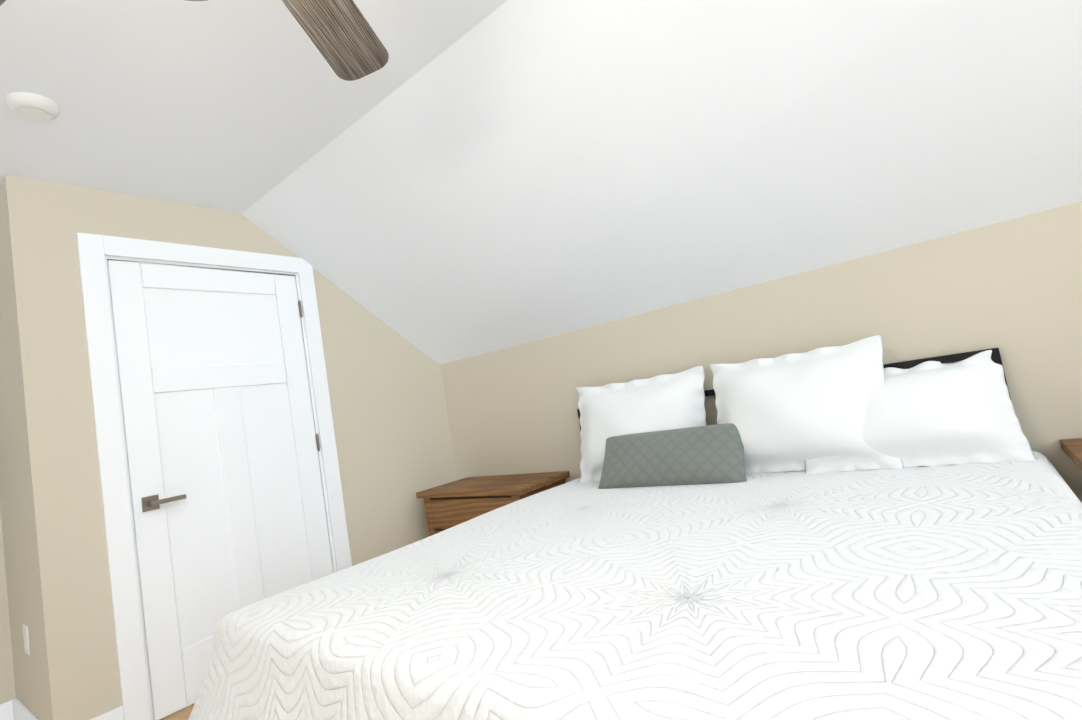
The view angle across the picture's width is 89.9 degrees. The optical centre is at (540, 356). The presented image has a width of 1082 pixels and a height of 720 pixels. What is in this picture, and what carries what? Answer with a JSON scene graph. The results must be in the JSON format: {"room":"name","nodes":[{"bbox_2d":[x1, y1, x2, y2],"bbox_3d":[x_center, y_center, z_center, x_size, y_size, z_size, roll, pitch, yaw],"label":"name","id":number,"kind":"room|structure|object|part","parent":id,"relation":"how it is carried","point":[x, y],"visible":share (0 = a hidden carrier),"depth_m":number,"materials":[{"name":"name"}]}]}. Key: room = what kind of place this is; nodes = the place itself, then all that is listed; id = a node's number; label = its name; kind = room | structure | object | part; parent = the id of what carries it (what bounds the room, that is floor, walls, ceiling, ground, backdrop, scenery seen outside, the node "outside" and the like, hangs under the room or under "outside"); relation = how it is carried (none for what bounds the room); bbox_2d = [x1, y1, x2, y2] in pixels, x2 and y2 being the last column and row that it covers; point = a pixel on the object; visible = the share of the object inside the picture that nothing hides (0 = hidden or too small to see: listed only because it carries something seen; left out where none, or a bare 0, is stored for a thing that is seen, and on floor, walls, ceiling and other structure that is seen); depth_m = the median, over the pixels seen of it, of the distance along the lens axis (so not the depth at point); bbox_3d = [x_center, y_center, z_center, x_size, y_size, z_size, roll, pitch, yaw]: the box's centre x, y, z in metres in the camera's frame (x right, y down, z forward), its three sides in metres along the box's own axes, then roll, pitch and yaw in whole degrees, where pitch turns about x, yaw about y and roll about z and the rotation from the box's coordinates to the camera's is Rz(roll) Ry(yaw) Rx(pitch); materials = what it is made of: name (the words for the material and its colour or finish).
{"room":"bedroom","nodes":[
{"label":"bedroom","id":0,"kind":"room"},
{"bbox_2d":[0,511,15,703],"bbox_3d":[-2.968,0.570,2.173,0.120,2.366,1.345,-13,-6,37],"label":"wall","id":1,"kind":"structure","parent":0,"point":[7,687],"depth_m":2.50,"materials":[{"name":"beige paint"}]},
{"bbox_2d":[0,701,9,719],"bbox_3d":[-2.726,1.654,2.050,0.018,0.135,1.090,-13,-6,37],"label":"baseboard","id":2,"kind":"structure","parent":1,"relation":"attached to","point":[4,707],"depth_m":2.45,"materials":[{"name":"white wood"}]},
{"bbox_2d":[0,192,45,719],"bbox_3d":[-2.316,0.484,2.445,0.605,2.366,0.120,-13,-6,37],"label":"wall","id":3,"kind":"structure","parent":0,"point":[28,680],"depth_m":2.34,"materials":[{"name":"beige paint"}]},
{"bbox_2d":[8,698,37,719],"bbox_3d":[-2.109,1.568,2.251,0.715,0.135,0.021,-13,-6,37],"label":"baseboard","id":4,"kind":"structure","parent":3,"relation":"attached to","point":[14,709],"depth_m":2.40,"materials":[{"name":"white wood"}]},
{"bbox_2d":[22,625,29,654],"bbox_3d":[-2.182,1.200,2.294,0.070,0.114,0.009,-13,-6,37],"label":"electrical outlet plate","id":5,"kind":"object","parent":3,"relation":"attached to","point":[26,639],"visible":1,"depth_m":2.28,"materials":[{"name":"white plastic"}]},
{"bbox_2d":[159,703,194,719],"bbox_3d":[0.027,1.202,0.634,6.415,0.100,4.672,-13,-6,37],"label":"floor","id":6,"kind":"structure","parent":0,"point":[183,714],"depth_m":2.35,"materials":[{"name":"brown wood"}]},
{"bbox_2d":[416,471,569,535],"bbox_3d":[-0.259,1.092,3.325,0.880,0.640,0.460,-13,-6,37],"label":"nightstand","id":7,"kind":"object","parent":6,"relation":"on","point":[451,504],"visible":0.33,"depth_m":3.23,"materials":[{"name":"brown wood"}]},
{"bbox_2d":[188,335,1081,719],"bbox_3d":[0.403,0.606,1.734,2.269,1.125,2.169,-13,-6,37],"label":"bed","id":8,"kind":"object","parent":6,"relation":"on","point":[856,531],"visible":1,"depth_m":1.32,"materials":[{"name":"white fabric"}]},
{"bbox_2d":[575,365,714,483],"bbox_3d":[0.505,0.366,2.806,0.776,0.537,0.293,-13,-6,37],"label":"pillow","id":9,"kind":"object","parent":8,"relation":"on","point":[665,403],"depth_m":2.74,"materials":[{"name":"white fabric"}]},
{"bbox_2d":[709,335,903,476],"bbox_3d":[1.082,0.232,2.319,0.756,0.535,0.305,-13,-6,37],"label":"pillow","id":10,"kind":"object","parent":8,"relation":"on","point":[834,410],"depth_m":2.19,"materials":[{"name":"white fabric"}]},
{"bbox_2d":[793,348,1038,475],"bbox_3d":[1.401,0.231,2.120,0.767,0.417,0.332,-13,-6,37],"label":"pillow","id":11,"kind":"object","parent":8,"relation":"on","point":[953,411],"depth_m":2.04,"materials":[{"name":"white fabric"}]},
{"bbox_2d":[1059,438,1081,469],"bbox_3d":[2.139,0.545,1.492,0.885,0.640,0.460,-13,-6,37],"label":"nightstand","id":12,"kind":"object","parent":6,"relation":"on","point":[1071,449],"visible":1,"depth_m":1.82,"materials":[{"name":"brown wood"}]},
{"bbox_2d":[0,174,457,719],"bbox_3d":[-1.401,0.383,3.064,0.120,2.366,2.217,-13,-6,37],"label":"wall","id":13,"kind":"structure","parent":0,"point":[394,446],"depth_m":2.33,"materials":[{"name":"beige paint"}]},
{"bbox_2d":[76,232,351,719],"bbox_3d":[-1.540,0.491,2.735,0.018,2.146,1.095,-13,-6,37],"label":"trim","id":14,"kind":"structure","parent":13,"relation":"attached to","point":[94,250],"depth_m":2.38,"materials":[{"name":"white wood"}]},
{"bbox_2d":[107,260,332,719],"bbox_3d":[-1.553,0.545,2.753,0.143,2.040,0.896,-13,-6,37],"label":"closet door","id":15,"kind":"structure","parent":13,"relation":"in","point":[222,448],"depth_m":2.67,"materials":[{"name":"painted wood"},{"name":"satin nickel"}]},
{"bbox_2d":[0,0,506,213],"bbox_3d":[-0.793,-1.209,0.282,6.415,0.120,3.292,-13,-6,37],"label":"ceiling","id":16,"kind":"structure","parent":0,"point":[238,106],"depth_m":1.92,"materials":[{"name":"white paint"}]},
{"bbox_2d":[5,92,59,121],"bbox_3d":[-1.733,-0.843,1.850,0.136,0.042,0.136,-13,-6,37],"label":"smoke detector","id":17,"kind":"object","parent":16,"relation":"attached to","point":[33,107],"visible":0.98,"depth_m":1.82,"materials":[{"name":"white plastic"}]},
{"bbox_2d":[0,0,388,80],"bbox_3d":[-0.559,-0.815,0.734,1.311,0.658,1.278,-13,-6,37],"label":"ceiling fan","id":18,"kind":"object","parent":16,"relation":"hanging from","point":[345,39],"visible":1,"depth_m":1.28,"materials":[{"name":"brown wood"}]},
{"bbox_3d":[-0.569,-0.656,0.839,0.118,0.145,0.118,-6,6,-37],"label":"lamp shade","id":19,"kind":"part","parent":18,"relation":"part of","materials":[{"name":"white glass"}]},
{"bbox_3d":[-0.478,-0.764,1.194,0.144,0.007,0.480,-23,-6,4],"label":"blade","id":20,"kind":"part","parent":18,"relation":"part of","materials":[{"name":"brown wood"}]},
{"bbox_2d":[242,0,1081,363],"bbox_3d":[0.643,-0.815,2.041,6.415,1.121,1.544,-13,-6,37],"label":"ceiling","id":21,"kind":"structure","parent":0,"point":[510,172],"depth_m":2.05,"materials":[{"name":"white paint"}]},
{"bbox_2d":[440,201,1081,502],"bbox_3d":[1.265,0.326,2.514,6.415,1.520,0.120,-13,-6,37],"label":"wall","id":22,"kind":"structure","parent":0,"point":[1011,289],"depth_m":2.37,"materials":[{"name":"beige paint"}]}
]}

